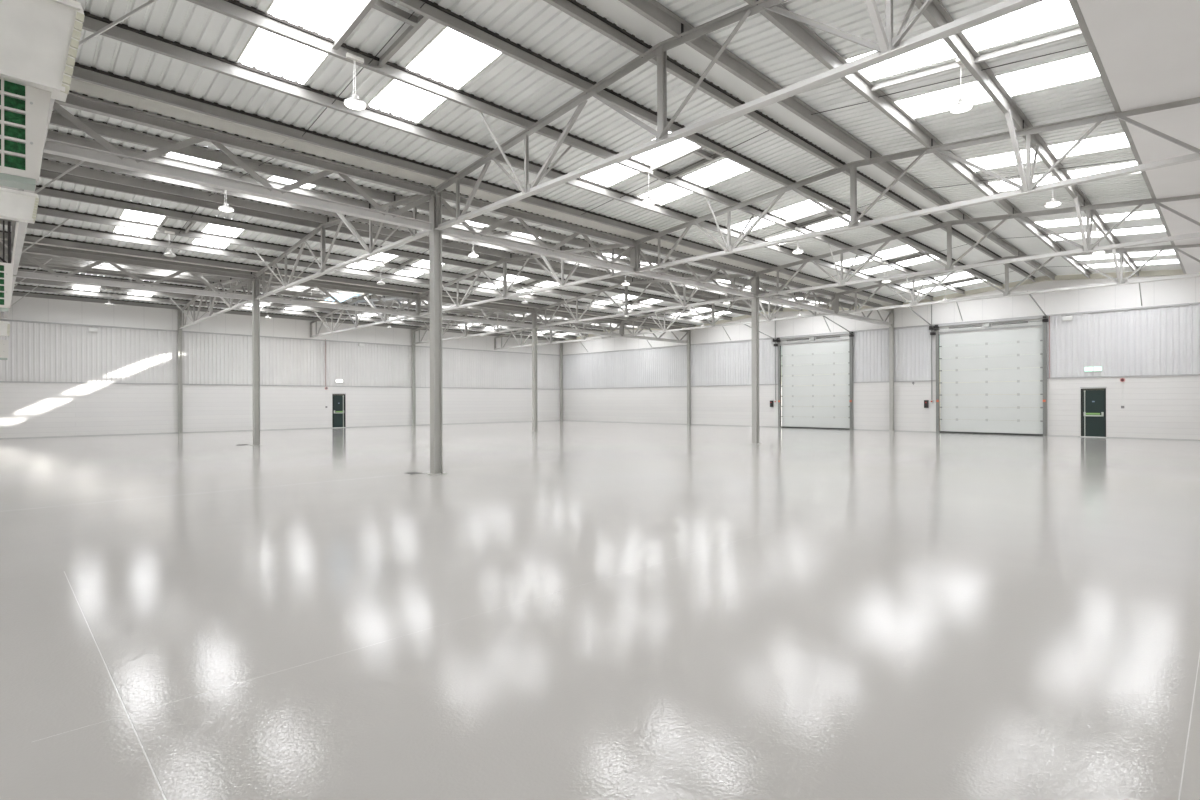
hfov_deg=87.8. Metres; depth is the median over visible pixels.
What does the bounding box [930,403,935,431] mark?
cover plate
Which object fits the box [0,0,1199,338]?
ceiling
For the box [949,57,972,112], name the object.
pendant lamp
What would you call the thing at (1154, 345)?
wall
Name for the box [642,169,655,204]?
pendant lamp
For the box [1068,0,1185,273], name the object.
purlin
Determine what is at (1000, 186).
rooflight
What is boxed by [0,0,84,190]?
wall heater
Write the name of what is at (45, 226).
roof purlin
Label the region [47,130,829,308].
purlin
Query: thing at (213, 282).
purlin
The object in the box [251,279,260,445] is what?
steel column
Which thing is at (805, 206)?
rooflight
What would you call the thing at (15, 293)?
purlin
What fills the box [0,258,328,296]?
purlin
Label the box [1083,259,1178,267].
rooflight
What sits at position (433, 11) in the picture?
purlin
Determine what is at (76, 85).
roof beam
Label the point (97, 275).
rooflight
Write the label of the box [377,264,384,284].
pendant lamp
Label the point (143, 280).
rooflight
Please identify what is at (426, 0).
rod
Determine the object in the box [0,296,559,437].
wall
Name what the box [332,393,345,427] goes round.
door
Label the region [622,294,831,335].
roof truss
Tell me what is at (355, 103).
pendant lamp
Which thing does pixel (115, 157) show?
girder
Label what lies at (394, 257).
rooflight trimmer
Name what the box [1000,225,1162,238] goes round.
rod
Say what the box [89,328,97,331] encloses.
wall light
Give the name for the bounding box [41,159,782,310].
purlin
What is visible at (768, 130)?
rod
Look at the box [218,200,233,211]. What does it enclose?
pendant lamp
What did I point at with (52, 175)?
purlin
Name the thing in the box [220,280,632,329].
purlin
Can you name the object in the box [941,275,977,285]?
rooflight
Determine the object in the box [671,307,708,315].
rooflight
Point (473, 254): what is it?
pendant lamp
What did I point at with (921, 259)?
rooflight
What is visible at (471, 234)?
girder
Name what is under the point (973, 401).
door
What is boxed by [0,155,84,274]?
roof truss
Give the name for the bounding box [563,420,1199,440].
baseboard
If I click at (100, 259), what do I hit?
girder
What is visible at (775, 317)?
conduit
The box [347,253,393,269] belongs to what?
rooflight
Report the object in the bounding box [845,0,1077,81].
rooflight
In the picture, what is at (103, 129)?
purlin
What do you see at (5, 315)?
roof truss
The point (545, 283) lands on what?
rooflight
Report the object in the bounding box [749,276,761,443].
steel column
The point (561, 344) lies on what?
steel column
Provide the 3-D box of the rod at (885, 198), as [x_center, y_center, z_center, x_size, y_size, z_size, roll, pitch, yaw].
[5.630,-5.011,18.061,0.012,0.512,5.501,0,0,-44]
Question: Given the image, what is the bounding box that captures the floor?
[0,421,1199,799]
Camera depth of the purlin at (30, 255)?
23.40 m
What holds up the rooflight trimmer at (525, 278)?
attached to the purlin at (47, 191)
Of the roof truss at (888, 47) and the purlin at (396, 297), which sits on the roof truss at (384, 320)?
the purlin at (396, 297)
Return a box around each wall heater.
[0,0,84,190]
[0,187,38,311]
[0,321,9,359]
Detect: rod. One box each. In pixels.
[302,0,427,135]
[581,130,768,214]
[717,198,886,251]
[811,45,1086,114]
[817,244,966,280]
[923,159,1135,189]
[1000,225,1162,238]
[1058,260,1171,266]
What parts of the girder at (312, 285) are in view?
post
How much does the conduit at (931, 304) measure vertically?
4.870 m
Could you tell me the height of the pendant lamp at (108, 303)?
0.734 m
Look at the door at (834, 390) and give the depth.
34.68 m
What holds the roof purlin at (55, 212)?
on the roof truss at (562, 283)
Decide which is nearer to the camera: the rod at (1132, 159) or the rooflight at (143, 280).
the rod at (1132, 159)
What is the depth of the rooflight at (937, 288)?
28.11 m
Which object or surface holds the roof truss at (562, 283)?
attached to the girder at (471, 234)
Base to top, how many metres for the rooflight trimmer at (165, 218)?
0.246 m
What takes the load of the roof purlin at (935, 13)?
on the roof truss at (1028, 186)
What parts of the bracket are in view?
post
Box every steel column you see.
[178,310,182,432]
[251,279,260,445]
[411,329,415,424]
[426,194,446,474]
[532,313,537,431]
[560,343,562,420]
[687,330,690,424]
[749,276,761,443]
[889,308,893,430]
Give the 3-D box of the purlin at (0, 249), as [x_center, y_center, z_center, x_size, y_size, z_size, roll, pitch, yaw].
[-14.916,-4.823,23.264,12.600,0.190,0.140,0,0,-44]
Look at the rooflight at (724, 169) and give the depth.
14.52 m
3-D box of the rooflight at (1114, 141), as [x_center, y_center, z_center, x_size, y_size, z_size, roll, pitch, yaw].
[9.251,-5.161,12.986,0.974,0.288,2.881,0,0,-44]
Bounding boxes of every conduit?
[325,339,325,385]
[775,317,775,399]
[931,304,931,399]
[1049,316,1049,377]
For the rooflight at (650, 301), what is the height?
0.288 m
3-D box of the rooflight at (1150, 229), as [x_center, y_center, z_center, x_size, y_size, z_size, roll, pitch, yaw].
[15.665,-5.182,19.271,0.974,0.288,2.881,0,0,-44]
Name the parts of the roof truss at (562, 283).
post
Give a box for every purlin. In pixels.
[0,218,711,323]
[0,231,694,326]
[0,240,681,327]
[0,249,364,293]
[0,250,351,294]
[0,254,338,295]
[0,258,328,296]
[0,261,323,298]
[8,185,750,315]
[12,291,565,340]
[14,284,575,338]
[15,277,586,335]
[18,267,603,331]
[37,205,732,320]
[39,169,770,311]
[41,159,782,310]
[42,153,801,310]
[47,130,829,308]
[50,111,853,309]
[69,90,879,304]
[71,62,903,304]
[82,11,933,300]
[186,0,965,294]
[213,282,618,328]
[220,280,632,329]
[230,278,648,329]
[351,298,612,329]
[391,0,1003,287]
[396,297,656,328]
[543,0,1035,281]
[619,0,1056,279]
[744,0,1091,277]
[911,0,1140,275]
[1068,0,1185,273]
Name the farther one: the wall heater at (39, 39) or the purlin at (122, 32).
the purlin at (122, 32)
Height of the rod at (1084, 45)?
0.512 m
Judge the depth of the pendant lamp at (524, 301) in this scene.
27.15 m
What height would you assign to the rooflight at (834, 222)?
0.288 m
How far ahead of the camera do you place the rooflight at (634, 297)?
31.38 m
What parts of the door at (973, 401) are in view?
operator motor, head rail, lintel panel, panel, panel, panel, panel, panel, panel, panel, panel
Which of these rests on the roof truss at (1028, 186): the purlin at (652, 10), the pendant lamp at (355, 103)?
the purlin at (652, 10)
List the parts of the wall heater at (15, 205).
grille frame, casing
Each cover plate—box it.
[774,403,777,426]
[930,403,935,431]
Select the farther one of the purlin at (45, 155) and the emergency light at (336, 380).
the emergency light at (336, 380)
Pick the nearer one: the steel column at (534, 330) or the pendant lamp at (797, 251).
the pendant lamp at (797, 251)
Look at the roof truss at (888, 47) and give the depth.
8.67 m
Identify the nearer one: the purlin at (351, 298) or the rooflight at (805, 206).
the rooflight at (805, 206)
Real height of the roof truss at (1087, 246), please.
1.435 m
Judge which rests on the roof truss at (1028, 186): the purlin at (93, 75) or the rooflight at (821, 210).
the purlin at (93, 75)
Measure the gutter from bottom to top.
0.148 m
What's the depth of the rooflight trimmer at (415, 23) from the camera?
8.40 m
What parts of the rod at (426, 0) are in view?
rod, rod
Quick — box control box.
[924,400,928,407]
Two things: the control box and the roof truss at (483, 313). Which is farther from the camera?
the roof truss at (483, 313)
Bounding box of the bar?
[871,28,1082,90]
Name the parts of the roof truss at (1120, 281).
post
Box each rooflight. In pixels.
[71,275,99,291]
[112,209,163,237]
[127,280,152,296]
[164,152,222,167]
[190,223,243,248]
[235,0,365,85]
[266,176,315,188]
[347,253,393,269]
[366,26,502,123]
[394,260,443,276]
[466,221,487,227]
[479,274,524,288]
[508,232,539,238]
[516,281,558,293]
[581,132,695,186]
[593,294,633,304]
[603,253,626,257]
[622,299,661,308]
[636,158,749,204]
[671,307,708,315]
[692,311,731,318]
[731,199,825,232]
[764,215,860,244]
[836,245,914,266]
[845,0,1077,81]
[858,254,938,274]
[894,52,1100,118]
[901,271,970,287]
[917,279,985,292]
[965,132,1129,171]
[988,161,1140,191]
[1034,209,1159,227]
[1049,226,1165,240]
[1073,250,1175,260]
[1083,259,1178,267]
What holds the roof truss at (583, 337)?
attached to the girder at (568, 316)
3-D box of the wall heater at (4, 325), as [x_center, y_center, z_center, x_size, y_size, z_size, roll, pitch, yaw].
[-9.724,-0.945,9.628,0.893,0.615,0.448,0,0,-44]
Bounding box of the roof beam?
[69,78,895,305]
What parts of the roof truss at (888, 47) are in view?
post, gusset plate, gusset plate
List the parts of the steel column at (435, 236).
plate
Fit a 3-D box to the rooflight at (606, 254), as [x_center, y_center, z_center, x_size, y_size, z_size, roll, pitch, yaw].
[0.253,-5.131,22.170,0.974,0.288,2.881,0,0,-44]
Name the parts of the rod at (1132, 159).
rod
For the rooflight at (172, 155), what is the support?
attached to the ceiling
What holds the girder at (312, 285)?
attached to the steel column at (255, 303)
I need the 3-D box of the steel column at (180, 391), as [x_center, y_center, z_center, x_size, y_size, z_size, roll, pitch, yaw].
[-21.496,-1.489,31.925,0.210,6.320,0.210,0,0,-44]
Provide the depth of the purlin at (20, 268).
29.44 m
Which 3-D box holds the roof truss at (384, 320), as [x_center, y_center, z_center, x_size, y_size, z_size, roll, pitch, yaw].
[-12.473,-4.406,31.957,2.105,1.435,12.760,0,0,-44]
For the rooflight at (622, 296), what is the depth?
31.38 m
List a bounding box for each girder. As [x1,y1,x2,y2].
[0,243,253,299]
[43,93,431,231]
[260,275,532,327]
[441,191,754,297]
[537,311,688,343]
[759,274,890,326]
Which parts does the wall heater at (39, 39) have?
grille frame, casing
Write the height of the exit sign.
0.200 m
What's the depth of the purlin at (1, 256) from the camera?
24.53 m
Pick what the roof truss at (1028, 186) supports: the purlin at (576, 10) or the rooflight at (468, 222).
the purlin at (576, 10)
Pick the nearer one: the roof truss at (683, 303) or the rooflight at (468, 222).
the rooflight at (468, 222)
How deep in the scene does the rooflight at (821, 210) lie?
17.40 m
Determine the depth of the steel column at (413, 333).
40.98 m
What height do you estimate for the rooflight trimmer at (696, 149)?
0.246 m
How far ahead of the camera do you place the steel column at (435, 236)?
13.64 m
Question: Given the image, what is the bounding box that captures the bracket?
[0,220,18,265]
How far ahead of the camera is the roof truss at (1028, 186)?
12.24 m
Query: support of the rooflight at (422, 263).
attached to the ceiling
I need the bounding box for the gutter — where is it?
[0,238,689,327]
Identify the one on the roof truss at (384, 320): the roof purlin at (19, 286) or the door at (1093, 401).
the roof purlin at (19, 286)
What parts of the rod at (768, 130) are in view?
rod, rod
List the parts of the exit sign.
lit panel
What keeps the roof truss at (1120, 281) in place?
attached to the ceiling
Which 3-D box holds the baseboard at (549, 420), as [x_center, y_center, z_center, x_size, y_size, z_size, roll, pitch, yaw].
[-15.058,1.635,38.397,33.550,0.030,0.012,0,0,-44]
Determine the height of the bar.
0.340 m
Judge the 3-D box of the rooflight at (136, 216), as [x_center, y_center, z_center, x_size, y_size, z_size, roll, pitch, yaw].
[-13.017,-5.088,17.681,0.974,0.288,2.881,0,0,-44]
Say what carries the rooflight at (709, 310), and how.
attached to the purlin at (47, 191)
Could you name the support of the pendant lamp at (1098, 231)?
hanging from the roof purlin at (935, 13)
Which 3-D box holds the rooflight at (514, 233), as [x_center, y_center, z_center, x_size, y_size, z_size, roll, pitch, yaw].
[-2.512,-5.122,19.462,0.974,0.288,2.881,0,0,-44]
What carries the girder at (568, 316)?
attached to the steel column at (534, 330)
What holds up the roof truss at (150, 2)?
attached to the ceiling
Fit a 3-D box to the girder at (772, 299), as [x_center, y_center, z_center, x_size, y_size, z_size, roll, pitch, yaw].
[10.240,-4.194,27.208,12.766,0.930,0.170,0,0,-44]
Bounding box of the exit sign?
[1084,366,1101,371]
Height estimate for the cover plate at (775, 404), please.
1.390 m
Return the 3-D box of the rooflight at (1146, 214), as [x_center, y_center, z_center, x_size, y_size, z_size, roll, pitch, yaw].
[14.151,-5.177,17.787,0.974,0.288,2.881,0,0,-44]
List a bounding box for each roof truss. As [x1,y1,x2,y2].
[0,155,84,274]
[3,255,51,317]
[44,0,157,146]
[168,275,255,328]
[252,190,434,299]
[310,297,412,337]
[413,309,534,343]
[418,244,630,315]
[435,0,1043,229]
[494,319,619,349]
[534,273,754,327]
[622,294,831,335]
[635,97,1199,271]
[756,194,1199,296]
[836,243,1199,313]
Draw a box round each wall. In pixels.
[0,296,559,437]
[562,269,1199,439]
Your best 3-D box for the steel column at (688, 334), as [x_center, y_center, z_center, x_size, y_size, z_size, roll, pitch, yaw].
[5.816,-1.579,40.867,0.210,6.320,0.210,0,0,-44]
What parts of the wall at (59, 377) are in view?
panel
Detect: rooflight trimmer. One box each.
[157,216,195,233]
[332,0,428,67]
[383,255,416,266]
[513,277,542,286]
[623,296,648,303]
[650,144,721,178]
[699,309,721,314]
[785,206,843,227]
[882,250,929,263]
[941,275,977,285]
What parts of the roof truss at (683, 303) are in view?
post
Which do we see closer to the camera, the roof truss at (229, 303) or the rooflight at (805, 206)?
the rooflight at (805, 206)
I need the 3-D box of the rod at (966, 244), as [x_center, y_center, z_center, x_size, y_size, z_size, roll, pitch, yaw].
[10.562,-5.028,22.894,0.012,0.512,5.501,0,0,-44]
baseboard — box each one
[0,420,559,438]
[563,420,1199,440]
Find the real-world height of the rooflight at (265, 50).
0.288 m
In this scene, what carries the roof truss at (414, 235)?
on the steel column at (435, 236)
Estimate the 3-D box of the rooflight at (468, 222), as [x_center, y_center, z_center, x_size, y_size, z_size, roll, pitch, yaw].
[-3.905,-5.118,18.097,0.974,0.288,2.881,0,0,-44]
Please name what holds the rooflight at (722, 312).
attached to the ceiling
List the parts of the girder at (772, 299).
post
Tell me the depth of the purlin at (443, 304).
34.33 m
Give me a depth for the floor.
4.58 m
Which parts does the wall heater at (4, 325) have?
grille frame, casing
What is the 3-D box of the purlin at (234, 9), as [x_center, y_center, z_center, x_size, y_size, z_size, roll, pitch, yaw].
[5.223,-5.023,17.663,33.530,0.235,0.140,0,0,-44]
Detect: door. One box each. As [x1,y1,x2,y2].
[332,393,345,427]
[744,313,853,429]
[904,294,1048,435]
[1080,387,1106,437]
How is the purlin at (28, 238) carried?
on the roof truss at (562, 283)
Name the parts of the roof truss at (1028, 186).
post, gusset plate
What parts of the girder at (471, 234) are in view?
post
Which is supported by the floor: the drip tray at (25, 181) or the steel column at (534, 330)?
the steel column at (534, 330)
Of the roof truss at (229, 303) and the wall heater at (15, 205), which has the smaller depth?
the wall heater at (15, 205)
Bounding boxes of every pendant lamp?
[105,289,112,305]
[163,231,175,256]
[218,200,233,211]
[344,52,366,109]
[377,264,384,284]
[468,241,478,256]
[521,287,527,303]
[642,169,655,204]
[792,227,802,253]
[882,262,890,282]
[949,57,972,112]
[1044,172,1061,206]
[1092,228,1104,254]
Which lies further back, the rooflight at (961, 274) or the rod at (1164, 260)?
the rooflight at (961, 274)
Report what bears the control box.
attached to the wall at (1154, 345)
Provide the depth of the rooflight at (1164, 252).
22.25 m
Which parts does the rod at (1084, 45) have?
rod, rod, rod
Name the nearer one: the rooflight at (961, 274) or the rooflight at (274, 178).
the rooflight at (274, 178)
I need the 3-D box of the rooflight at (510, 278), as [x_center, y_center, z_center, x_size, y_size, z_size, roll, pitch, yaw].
[-4.003,-5.117,26.513,0.974,0.288,2.881,0,0,-44]
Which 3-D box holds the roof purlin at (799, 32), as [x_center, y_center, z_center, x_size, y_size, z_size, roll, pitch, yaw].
[8.511,-5.163,14.306,33.530,0.235,0.140,0,0,-44]
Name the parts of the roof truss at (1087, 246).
post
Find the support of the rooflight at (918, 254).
attached to the purlin at (433, 11)
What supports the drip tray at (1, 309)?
on the wall heater at (15, 205)
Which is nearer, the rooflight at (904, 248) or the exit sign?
the rooflight at (904, 248)
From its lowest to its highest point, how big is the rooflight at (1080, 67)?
0.288 m
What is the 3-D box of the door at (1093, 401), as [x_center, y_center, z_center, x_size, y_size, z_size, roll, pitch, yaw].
[20.599,0.487,26.032,0.215,2.090,0.870,0,0,-44]
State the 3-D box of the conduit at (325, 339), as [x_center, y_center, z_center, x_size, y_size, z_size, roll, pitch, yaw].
[-16.336,-2.246,37.124,0.033,2.800,0.033,0,0,-22]
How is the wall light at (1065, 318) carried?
attached to the wall at (1154, 345)
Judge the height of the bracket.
0.562 m
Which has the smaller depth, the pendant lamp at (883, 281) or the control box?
the pendant lamp at (883, 281)
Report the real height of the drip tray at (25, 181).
0.028 m
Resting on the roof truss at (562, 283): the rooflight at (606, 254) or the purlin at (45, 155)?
the purlin at (45, 155)
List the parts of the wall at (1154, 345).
panel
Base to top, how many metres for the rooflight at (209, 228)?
0.288 m
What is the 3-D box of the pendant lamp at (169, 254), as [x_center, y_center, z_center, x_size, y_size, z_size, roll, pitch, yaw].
[-12.515,-4.552,18.143,0.310,0.734,0.310,0,0,-44]
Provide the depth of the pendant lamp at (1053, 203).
13.64 m
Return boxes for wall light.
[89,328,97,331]
[1063,316,1072,320]
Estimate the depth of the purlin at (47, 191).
18.85 m
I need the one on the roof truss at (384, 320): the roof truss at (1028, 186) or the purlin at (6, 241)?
the purlin at (6, 241)
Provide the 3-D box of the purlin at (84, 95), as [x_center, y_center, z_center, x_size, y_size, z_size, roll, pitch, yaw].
[2.516,-4.783,20.425,33.530,0.235,0.140,0,0,-44]
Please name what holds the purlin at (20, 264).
on the roof truss at (5, 315)
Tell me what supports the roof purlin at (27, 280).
on the roof truss at (384, 320)
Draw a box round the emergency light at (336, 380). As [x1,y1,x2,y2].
[335,379,342,382]
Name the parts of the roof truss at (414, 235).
post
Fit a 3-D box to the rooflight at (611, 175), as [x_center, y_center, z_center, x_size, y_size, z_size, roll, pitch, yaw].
[0.839,-5.133,13.256,0.974,0.288,2.881,0,0,-44]
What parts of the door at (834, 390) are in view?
lintel panel, head rail, panel, panel, panel, panel, panel, panel, panel, panel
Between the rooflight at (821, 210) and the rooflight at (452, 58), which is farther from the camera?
the rooflight at (821, 210)
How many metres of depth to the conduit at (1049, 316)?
27.01 m
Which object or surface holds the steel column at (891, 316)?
on the floor
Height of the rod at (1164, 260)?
0.512 m
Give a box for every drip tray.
[0,173,35,190]
[0,308,7,311]

